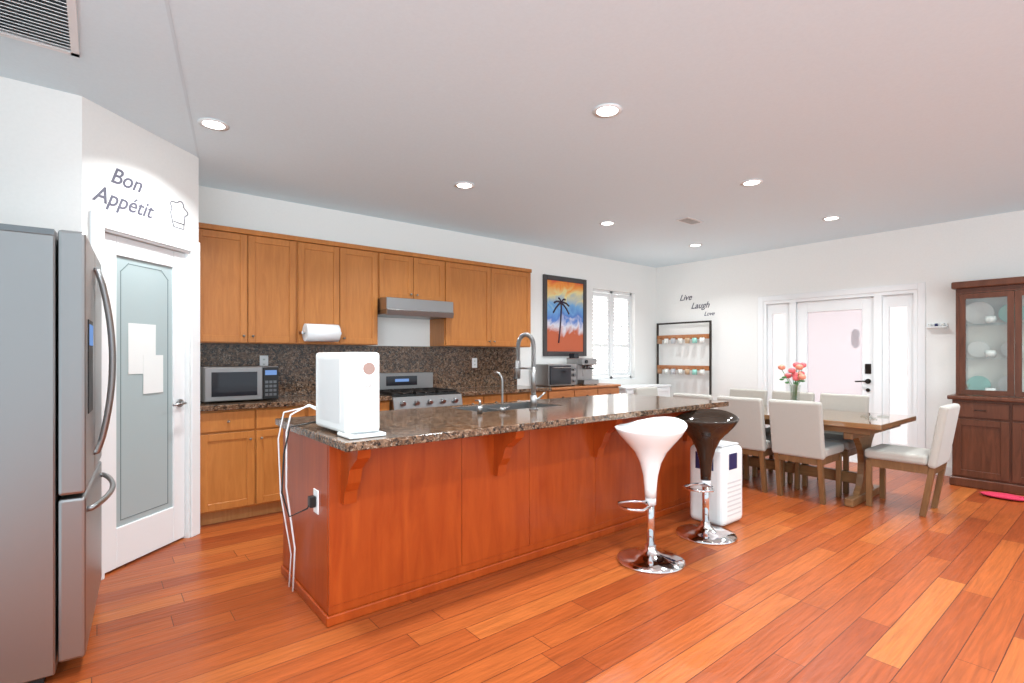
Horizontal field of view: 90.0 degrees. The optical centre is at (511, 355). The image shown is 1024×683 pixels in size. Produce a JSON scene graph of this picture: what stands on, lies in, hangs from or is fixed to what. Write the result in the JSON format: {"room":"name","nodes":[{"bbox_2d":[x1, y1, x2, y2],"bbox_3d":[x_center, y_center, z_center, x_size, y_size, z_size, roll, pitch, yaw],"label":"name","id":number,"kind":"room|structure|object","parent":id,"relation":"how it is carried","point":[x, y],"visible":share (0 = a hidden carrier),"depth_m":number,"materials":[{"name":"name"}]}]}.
{"room":"kitchen","nodes":[
{"label":"kitchen","id":0,"kind":"room"},
{"bbox_2d":[0,76,198,536],"bbox_3d":[-2.893,-0.074,3.300,1.490,2.740,1.330,0,0,-39],"label":"wall","id":1,"kind":"structure","parent":0,"point":[64,156],"depth_m":2.85,"materials":[{"name":"paint"}]},
{"bbox_2d":[92,187,153,217],"bbox_3d":[-2.358,-0.920,3.121,0.002,0.127,0.436,0,0,7],"label":"sign","id":2,"kind":"object","parent":1,"relation":"attached to","point":[117,201],"visible":1,"depth_m":3.09,"materials":[{"name":"grey paint"}]},
{"bbox_2d":[111,168,141,192],"bbox_3d":[-2.357,-1.075,3.135,0.002,0.096,0.221,0,0,7],"label":"sign","id":3,"kind":"object","parent":1,"relation":"attached to","point":[115,175],"visible":1,"depth_m":3.11,"materials":[{"name":"grey paint"}]},
{"bbox_2d":[90,210,199,579],"bbox_3d":[-2.381,0.236,3.296,0.116,2.120,0.891,0,0,7],"label":"door frame","id":4,"kind":"structure","parent":1,"relation":"attached to","point":[101,224],"depth_m":3.64,"materials":[{"name":"white wood"}]},
{"bbox_2d":[105,233,186,572],"bbox_3d":[-2.349,0.280,3.312,0.095,2.008,0.652,0,0,7],"label":"pantry door","id":5,"kind":"structure","parent":1,"relation":"in","point":[145,463],"depth_m":3.31,"materials":[{"name":"white painted wood"},{"name":"frosted glass"},{"name":"paper"}]},
{"bbox_2d":[170,201,187,229],"bbox_3d":[-2.306,-0.979,3.550,0.007,0.194,0.162,0,0,7],"label":"wall decal","id":6,"kind":"object","parent":1,"relation":"attached to","point":[184,216],"visible":1,"depth_m":3.54,"materials":[{"name":"grey"}]},
{"bbox_2d":[199,186,655,385],"bbox_3d":[-0.798,-0.074,5.926,8.250,2.740,0.120,0,0,-39],"label":"wall","id":7,"kind":"structure","parent":0,"point":[637,282],"depth_m":6.00,"materials":[{"name":"paint"}]},
{"bbox_2d":[199,222,306,344],"bbox_3d":[-2.287,-0.574,4.431,0.857,0.940,0.328,0,0,-39],"label":"upper cabinet","id":8,"kind":"object","parent":7,"relation":"attached to","point":[259,287],"depth_m":4.30,"materials":[{"name":"brown wood"}]},
{"bbox_2d":[307,238,378,345],"bbox_3d":[-1.733,-0.574,4.879,0.830,0.940,0.328,0,0,-39],"label":"upper cabinet","id":9,"kind":"object","parent":7,"relation":"attached to","point":[343,278],"depth_m":4.80,"materials":[{"name":"brown wood"}]},
{"bbox_2d":[298,324,340,341],"bbox_3d":[-1.705,-0.204,4.583,0.350,0.156,0.164,0,0,-39],"label":"paper towel","id":10,"kind":"object","parent":9,"relation":"attached to","point":[321,332],"visible":0.98,"depth_m":4.52,"materials":[{"name":"white paper"}]},
{"bbox_2d":[200,344,516,395],"bbox_3d":[-1.329,0.136,5.405,3.572,0.477,0.018,0,0,-39],"label":"backsplash","id":11,"kind":"structure","parent":7,"relation":"attached to","point":[449,367],"depth_m":5.44,"materials":[{"name":"brown stone"}]},
{"bbox_2d":[260,355,267,365],"bbox_3d":[-2.249,0.056,4.644,0.072,0.116,0.008,0,0,-39],"label":"electrical outlet","id":12,"kind":"object","parent":11,"relation":"attached to","point":[263,360],"visible":0.79,"depth_m":4.64,"materials":[{"name":"white plastic"}]},
{"bbox_2d":[472,358,476,367],"bbox_3d":[-0.445,0.086,6.103,0.072,0.116,0.008,0,0,-39],"label":"electrical outlet","id":13,"kind":"object","parent":11,"relation":"attached to","point":[474,362],"visible":1,"depth_m":6.10,"materials":[{"name":"white plastic"}]},
{"bbox_2d":[379,248,446,300],"bbox_3d":[-1.114,-0.804,5.379,0.760,0.480,0.328,0,0,-39],"label":"upper cabinet","id":14,"kind":"object","parent":7,"relation":"attached to","point":[402,274],"depth_m":5.24,"materials":[{"name":"brown wood"}]},
{"bbox_2d":[378,297,453,319],"bbox_3d":[-1.057,-0.477,5.308,0.752,0.170,0.511,0,0,-39],"label":"range hood","id":15,"kind":"object","parent":14,"relation":"attached to","point":[394,307],"visible":0.92,"depth_m":5.11,"materials":[{"name":"silver metal"}]},
{"bbox_2d":[430,258,531,347],"bbox_3d":[-0.342,-0.574,6.003,1.225,0.940,0.328,0,0,-39],"label":"upper cabinet","id":16,"kind":"object","parent":7,"relation":"attached to","point":[492,302],"depth_m":5.83,"materials":[{"name":"brown wood"}]},
{"bbox_2d":[543,274,586,355],"bbox_3d":[0.737,-0.539,7.065,0.830,1.090,0.034,0,0,-39],"label":"painting","id":17,"kind":"object","parent":7,"relation":"attached to","point":[564,316],"visible":1,"depth_m":7.05,"materials":[{"name":"multicoloured"}]},
{"bbox_2d":[593,289,634,380],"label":"window","id":18,"kind":"structure","parent":7,"relation":"in","point":[611,376],"depth_m":7.83,"materials":[{"name":"white wood"}]},
{"bbox_2d":[593,292,628,376],"bbox_3d":[1.502,-0.317,7.822,0.890,1.255,0.054,0,0,-39],"label":"window shutters","id":19,"kind":"object","parent":18,"relation":"attached to","point":[619,299],"visible":0.9,"depth_m":7.79,"materials":[{"name":"white wood"}]},
{"bbox_2d":[0,0,1023,267],"bbox_3d":[1.613,-1.474,2.943,8.250,0.060,7.750,0,0,-39],"label":"ceiling","id":20,"kind":"structure","parent":0,"point":[866,116],"depth_m":2.98,"materials":[{"name":"paint"}]},
{"bbox_2d":[0,0,78,56],"bbox_3d":[-2.054,-1.436,2.120,0.390,0.015,0.560,0,0,-39],"label":"ceiling vent","id":21,"kind":"object","parent":20,"relation":"in","point":[50,24],"visible":0.98,"depth_m":2.21,"materials":[{"name":"white metal"}]},
{"bbox_2d":[164,0,199,157],"bbox_3d":[-1.701,-1.442,2.637,0.014,0.002,2.485,0,0,-28],"label":"ceiling trim","id":22,"kind":"structure","parent":20,"relation":"attached to","point":[178,57],"depth_m":2.56,"materials":[{"name":"white paint"}]},
{"bbox_2d":[197,118,229,130],"bbox_3d":[-1.859,-1.440,3.191,0.176,0.007,0.176,0,0,-39],"label":"recessed light","id":23,"kind":"object","parent":20,"relation":"in","point":[213,124],"visible":1,"depth_m":3.19,"materials":[{"name":"white"}]},
{"bbox_2d":[454,182,474,188],"bbox_3d":[-0.401,-1.440,4.330,0.176,0.007,0.176,0,0,-39],"label":"recessed light","id":24,"kind":"object","parent":20,"relation":"in","point":[464,185],"visible":1,"depth_m":4.33,"materials":[{"name":"white"}]},
{"bbox_2d":[592,103,622,117],"bbox_3d":[0.561,-1.440,3.012,0.176,0.007,0.176,0,0,-39],"label":"recessed light","id":25,"kind":"object","parent":20,"relation":"in","point":[608,110],"visible":1,"depth_m":3.01,"materials":[{"name":"white"}]},
{"bbox_2d":[599,221,615,225],"bbox_3d":[1.038,-1.440,5.571,0.176,0.007,0.176,0,0,-39],"label":"recessed light","id":26,"kind":"object","parent":20,"relation":"in","point":[606,223],"visible":1,"depth_m":5.57,"materials":[{"name":"white"}]},
{"bbox_2d":[676,217,703,224],"bbox_3d":[1.898,-1.437,5.463,0.300,0.010,0.150,0,0,-39],"label":"ceiling vent","id":27,"kind":"object","parent":20,"relation":"in","point":[690,220],"visible":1,"depth_m":5.43,"materials":[{"name":"white metal"}]},
{"bbox_2d":[689,244,701,246],"bbox_3d":[2.393,-1.440,6.679,0.176,0.007,0.176,0,0,-39],"label":"recessed light","id":28,"kind":"object","parent":20,"relation":"in","point":[694,245],"visible":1,"depth_m":6.69,"materials":[{"name":"white"}]},
{"bbox_2d":[740,179,762,185],"bbox_3d":[1.995,-1.440,4.261,0.176,0.007,0.176,0,0,-39],"label":"recessed light","id":29,"kind":"object","parent":20,"relation":"in","point":[751,182],"visible":0.92,"depth_m":4.26,"materials":[{"name":"white"}]},
{"bbox_2d":[822,216,840,220],"bbox_3d":[3.349,-1.440,5.369,0.176,0.007,0.176,0,0,-39],"label":"recessed light","id":30,"kind":"object","parent":20,"relation":"in","point":[830,218],"visible":1,"depth_m":5.37,"materials":[{"name":"white"}]},
{"bbox_2d":[44,455,1023,682],"bbox_3d":[1.613,1.326,2.943,8.250,0.060,7.750,0,0,-39],"label":"floor","id":31,"kind":"structure","parent":0,"point":[791,584],"depth_m":2.59,"materials":[{"name":"brown wood"}]},
{"bbox_2d":[0,223,115,682],"bbox_3d":[-2.285,0.396,2.244,0.867,1.800,0.910,0,0,-35],"label":"fridge","id":32,"kind":"object","parent":31,"relation":"on","point":[53,296],"visible":1,"depth_m":2.02,"materials":[{"name":"silver metal"}]},
{"bbox_2d":[200,405,315,525],"bbox_3d":[-2.202,0.857,4.327,0.859,0.878,0.598,0,0,-39],"label":"base cabinet","id":33,"kind":"object","parent":31,"relation":"on","point":[239,471],"depth_m":4.02,"materials":[{"name":"brown wood"}]},
{"bbox_2d":[200,385,551,411],"bbox_3d":[-1.124,0.396,5.175,3.602,0.040,0.633,0,0,-39],"label":"countertop","id":34,"kind":"structure","parent":33,"relation":"on","point":[296,400],"depth_m":4.39,"materials":[{"name":"brown stone"}]},
{"bbox_2d":[200,366,278,402],"bbox_3d":[-2.302,0.233,4.303,0.550,0.284,0.392,0,0,-39],"label":"microwave","id":35,"kind":"object","parent":34,"relation":"on","point":[228,383],"visible":0.96,"depth_m":4.14,"materials":[{"name":"silver metal"}]},
{"bbox_2d":[380,400,389,410],"bbox_3d":[-1.650,0.857,4.773,0.829,0.878,0.598,0,0,-39],"label":"base cabinet","id":36,"kind":"object","parent":31,"relation":"on","point":[384,405],"depth_m":4.77,"materials":[{"name":"brown wood"}]},
{"bbox_2d":[380,372,462,409],"bbox_3d":[-0.986,0.738,5.221,0.760,1.115,0.692,0,0,-39],"label":"range","id":37,"kind":"object","parent":31,"relation":"on","point":[408,390],"visible":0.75,"depth_m":5.17,"materials":[{"name":"silver metal"}]},
{"bbox_2d":[462,393,511,404],"bbox_3d":[-0.464,0.857,5.732,0.689,0.878,0.598,0,0,-39],"label":"base cabinet","id":38,"kind":"object","parent":31,"relation":"on","point":[492,398],"depth_m":5.50,"materials":[{"name":"brown wood"}]},
{"bbox_2d":[281,408,709,626],"bbox_3d":[0.160,0.857,3.667,3.168,0.878,1.013,0,0,-39],"label":"kitchen island","id":39,"kind":"object","parent":31,"relation":"on","point":[377,529],"visible":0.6,"depth_m":2.90,"materials":[{"name":"brown wood"}]},
{"bbox_2d":[275,394,728,451],"bbox_3d":[0.186,0.486,3.648,3.225,0.220,1.120,0,0,-39],"label":"island countertop","id":40,"kind":"structure","parent":39,"relation":"on","point":[400,427],"depth_m":3.11,"materials":[{"name":"brown stone"}]},
{"bbox_2d":[316,352,385,438],"bbox_3d":[-0.806,0.179,2.524,0.178,0.392,0.480,0,0,-39],"label":"water dispenser","id":41,"kind":"object","parent":40,"relation":"on","point":[347,395],"visible":1,"depth_m":2.39,"materials":[{"name":"white plastic"}]},
{"bbox_2d":[277,404,315,591],"bbox_3d":[-1.119,0.768,2.702,0.255,1.033,0.379,0,0,-39],"label":"hoses","id":42,"kind":"object","parent":41,"relation":"attached to","point":[311,501],"visible":0.9,"depth_m":2.68,"materials":[{"name":"white plastic"}]},
{"bbox_2d":[475,400,481,413],"bbox_3d":[-0.220,0.330,3.342,0.033,0.090,0.068,0,0,-39],"label":"soap dispenser","id":43,"kind":"object","parent":40,"relation":"on","point":[479,408],"visible":1,"depth_m":3.32,"materials":[{"name":"silver metal"}]},
{"bbox_2d":[494,372,509,411],"bbox_3d":[-0.068,0.241,3.458,0.081,0.267,0.104,0,0,-39],"label":"filter faucet","id":44,"kind":"object","parent":40,"relation":"on","point":[501,408],"visible":1,"depth_m":3.42,"materials":[{"name":"silver metal"}]},
{"bbox_2d":[514,332,545,409],"bbox_3d":[0.128,0.104,3.660,0.148,0.542,0.236,0,0,-39],"label":"faucet","id":45,"kind":"object","parent":40,"relation":"on","point":[533,395],"visible":1,"depth_m":3.56,"materials":[{"name":"silver metal"}]},
{"bbox_2d":[512,391,546,400],"bbox_3d":[-0.029,0.857,6.083,0.697,0.878,0.598,0,0,-39],"label":"base cabinet","id":46,"kind":"object","parent":31,"relation":"on","point":[526,395],"depth_m":5.85,"materials":[{"name":"brown wood"}]},
{"bbox_2d":[538,383,620,398],"bbox_3d":[0.834,0.846,6.842,1.380,0.900,0.502,0,0,-39],"label":"sideboard","id":47,"kind":"object","parent":31,"relation":"on","point":[578,390],"visible":0.25,"depth_m":6.64,"materials":[{"name":"brown wood"}]},
{"bbox_2d":[536,364,576,386],"bbox_3d":[0.568,0.252,6.630,0.500,0.285,0.382,0,0,-39],"label":"toaster oven","id":48,"kind":"object","parent":47,"relation":"on","point":[549,375],"visible":0.9,"depth_m":6.49,"materials":[{"name":"silver metal"}]},
{"bbox_2d":[567,353,598,385],"bbox_3d":[0.981,0.180,6.939,0.290,0.430,0.401,0,0,-39],"label":"espresso machine","id":49,"kind":"object","parent":47,"relation":"on","point":[584,371],"visible":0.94,"depth_m":6.89,"materials":[{"name":"silver metal"}]},
{"bbox_2d":[618,383,670,396],"bbox_3d":[1.905,0.871,7.713,1.100,0.850,0.466,0,0,-39],"label":"console","id":50,"kind":"object","parent":31,"relation":"on","point":[663,390],"visible":0.25,"depth_m":7.67,"materials":[{"name":"white wood"}]},
{"bbox_2d":[633,387,657,395],"bbox_3d":[1.841,0.847,6.249,0.440,0.902,0.565,0,0,-39],"label":"chair","id":51,"kind":"object","parent":31,"relation":"on","point":[651,391],"visible":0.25,"depth_m":6.41,"materials":[{"name":"beige fabric"}]},
{"bbox_2d":[615,417,686,574],"bbox_3d":[0.863,0.849,3.230,0.481,0.893,0.444,0,0,-39],"label":"bar stool","id":52,"kind":"object","parent":31,"relation":"on","point":[651,442],"visible":1,"depth_m":3.19,"materials":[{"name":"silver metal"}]},
{"bbox_2d":[657,320,711,394],"bbox_3d":[2.602,0.386,7.916,0.200,1.820,0.945,0,0,-39],"label":"mug rack","id":53,"kind":"object","parent":31,"relation":"on","point":[680,338],"visible":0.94,"depth_m":7.86,"materials":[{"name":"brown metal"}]},
{"bbox_2d":[673,393,713,443],"bbox_3d":[2.063,0.847,5.461,0.565,0.902,0.440,0,0,-39],"label":"chair","id":54,"kind":"object","parent":31,"relation":"on","point":[693,396],"visible":0.1,"depth_m":5.26,"materials":[{"name":"brown wood"}]},
{"bbox_2d":[675,409,738,545],"bbox_3d":[1.388,0.849,3.694,0.480,0.893,0.444,0,0,-39],"label":"bar stool","id":55,"kind":"object","parent":31,"relation":"on","point":[707,431],"visible":0.94,"depth_m":3.65,"materials":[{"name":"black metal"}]},
{"bbox_2d":[690,440,741,525],"bbox_3d":[1.608,0.990,4.038,0.322,0.612,0.302,0,0,-39],"label":"air purifier","id":56,"kind":"object","parent":31,"relation":"on","point":[725,502],"visible":0.85,"depth_m":3.90,"materials":[{"name":"white plastic"}]},
{"bbox_2d":[729,388,767,474],"bbox_3d":[2.596,0.847,5.892,0.565,0.902,0.440,0,0,-39],"label":"chair","id":57,"kind":"object","parent":31,"relation":"on","point":[752,393],"visible":0.19,"depth_m":5.98,"materials":[{"name":"brown wood"}]},
{"bbox_2d":[717,396,784,492],"bbox_3d":[2.377,0.847,5.072,0.565,0.902,0.440,0,0,-39],"label":"chair","id":58,"kind":"object","parent":31,"relation":"on","point":[748,434],"visible":0.58,"depth_m":4.86,"materials":[{"name":"beige fabric"}]},
{"bbox_2d":[752,391,814,483],"bbox_3d":[2.910,0.847,5.503,0.565,0.902,0.440,0,0,-39],"label":"chair","id":59,"kind":"object","parent":31,"relation":"on","point":[803,396],"visible":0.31,"depth_m":5.55,"materials":[{"name":"brown wood"}]},
{"bbox_2d":[768,399,843,504],"bbox_3d":[2.692,0.847,4.683,0.565,0.902,0.440,0,0,-39],"label":"chair","id":60,"kind":"object","parent":31,"relation":"on","point":[797,432],"visible":1,"depth_m":4.54,"materials":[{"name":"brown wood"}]},
{"bbox_2d":[714,405,915,506],"bbox_3d":[2.682,0.920,5.241,1.000,0.752,2.120,0,0,-39],"label":"dining table","id":61,"kind":"object","parent":31,"relation":"on","point":[860,429],"visible":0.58,"depth_m":4.57,"materials":[{"name":"brown wood"}]},
{"bbox_2d":[778,362,806,400],"bbox_3d":[2.863,0.309,5.184,0.265,0.491,0.287,0,0,-39],"label":"vase","id":62,"kind":"object","parent":61,"relation":"on","point":[799,376],"visible":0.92,"depth_m":5.15,"materials":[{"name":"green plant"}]},
{"bbox_2d":[802,393,868,493],"bbox_3d":[3.225,0.847,5.114,0.565,0.902,0.440,0,0,-39],"label":"chair","id":63,"kind":"object","parent":31,"relation":"on","point":[848,402],"visible":0.31,"depth_m":5.14,"materials":[{"name":"beige fabric"}]},
{"bbox_2d":[864,403,959,516],"bbox_3d":[3.384,0.847,4.340,0.440,0.902,0.565,0,0,-39],"label":"chair","id":64,"kind":"object","parent":31,"relation":"on","point":[932,461],"visible":1,"depth_m":4.21,"materials":[{"name":"brown wood"}]},
{"bbox_2d":[947,276,1023,495],"bbox_3d":[4.984,0.276,4.775,0.501,2.040,1.350,0,0,-39],"label":"hutch","id":65,"kind":"object","parent":31,"relation":"on","point":[988,441],"visible":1,"depth_m":5.00,"materials":[{"name":"brown wood"}]},
{"bbox_2d":[979,491,1023,500],"bbox_3d":[4.474,1.274,4.646,0.190,0.040,0.360,0,0,-39],"label":"rug","id":66,"kind":"object","parent":31,"relation":"on","point":[1005,496],"depth_m":4.61,"materials":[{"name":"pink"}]},
{"bbox_2d":[656,210,1023,466],"bbox_3d":[4.822,-0.074,5.473,0.120,2.740,7.650,0,0,-39],"label":"wall","id":67,"kind":"structure","parent":0,"point":[939,258],"depth_m":6.45,"materials":[{"name":"paint"}]},
{"bbox_2d":[691,301,709,309],"bbox_3d":[2.867,-0.754,7.793,0.002,0.122,0.308,0,0,-39],"label":"sign","id":68,"kind":"object","parent":67,"relation":"attached to","point":[701,307],"visible":1,"depth_m":7.78,"materials":[{"name":"grey"}]},
{"bbox_2d":[767,294,912,460],"bbox_3d":[4.018,0.286,6.404,0.109,1.976,1.628,0,0,-39],"label":"french door","id":69,"kind":"structure","parent":67,"relation":"in","point":[864,304],"depth_m":6.28,"materials":[{"name":"white wood"}]},
{"bbox_2d":[758,282,925,462],"bbox_3d":[4.039,0.241,6.422,0.124,2.110,1.850,0,0,-39],"label":"door frame","id":70,"kind":"structure","parent":67,"relation":"attached to","point":[918,292],"depth_m":6.01,"materials":[{"name":"white wood"}]},
{"bbox_2d":[925,323,947,327],"bbox_3d":[4.618,-0.329,5.572,0.068,0.050,0.180,0,0,-39],"label":"thermostat","id":71,"kind":"object","parent":67,"relation":"attached to","point":[937,325],"depth_m":5.56,"materials":[{"name":"white plastic"}]},
{"bbox_2d":[937,466,951,475],"bbox_3d":[4.773,1.246,5.425,0.011,0.100,7.636,0,0,-39],"label":"baseboard","id":72,"kind":"structure","parent":67,"relation":"attached to","point":[948,471],"depth_m":5.51,"materials":[{"name":"white"}]},
{"label":"outside","id":73,"kind":"structure","parent":0,"visible":0},
{"bbox_2d":[773,306,907,443],"bbox_3d":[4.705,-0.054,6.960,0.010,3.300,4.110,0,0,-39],"label":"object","id":74,"kind":"structure","parent":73,"point":[900,359],"depth_m":7.04,"materials":[{"name":"white glass"}]},
{"bbox_2d":[851,329,860,346],"bbox_3d":[4.636,-0.229,6.911,0.120,0.270,0.114,0,0,-39],"label":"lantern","id":75,"kind":"object","parent":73,"point":[855,337],"depth_m":6.88,"materials":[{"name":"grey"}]}
]}

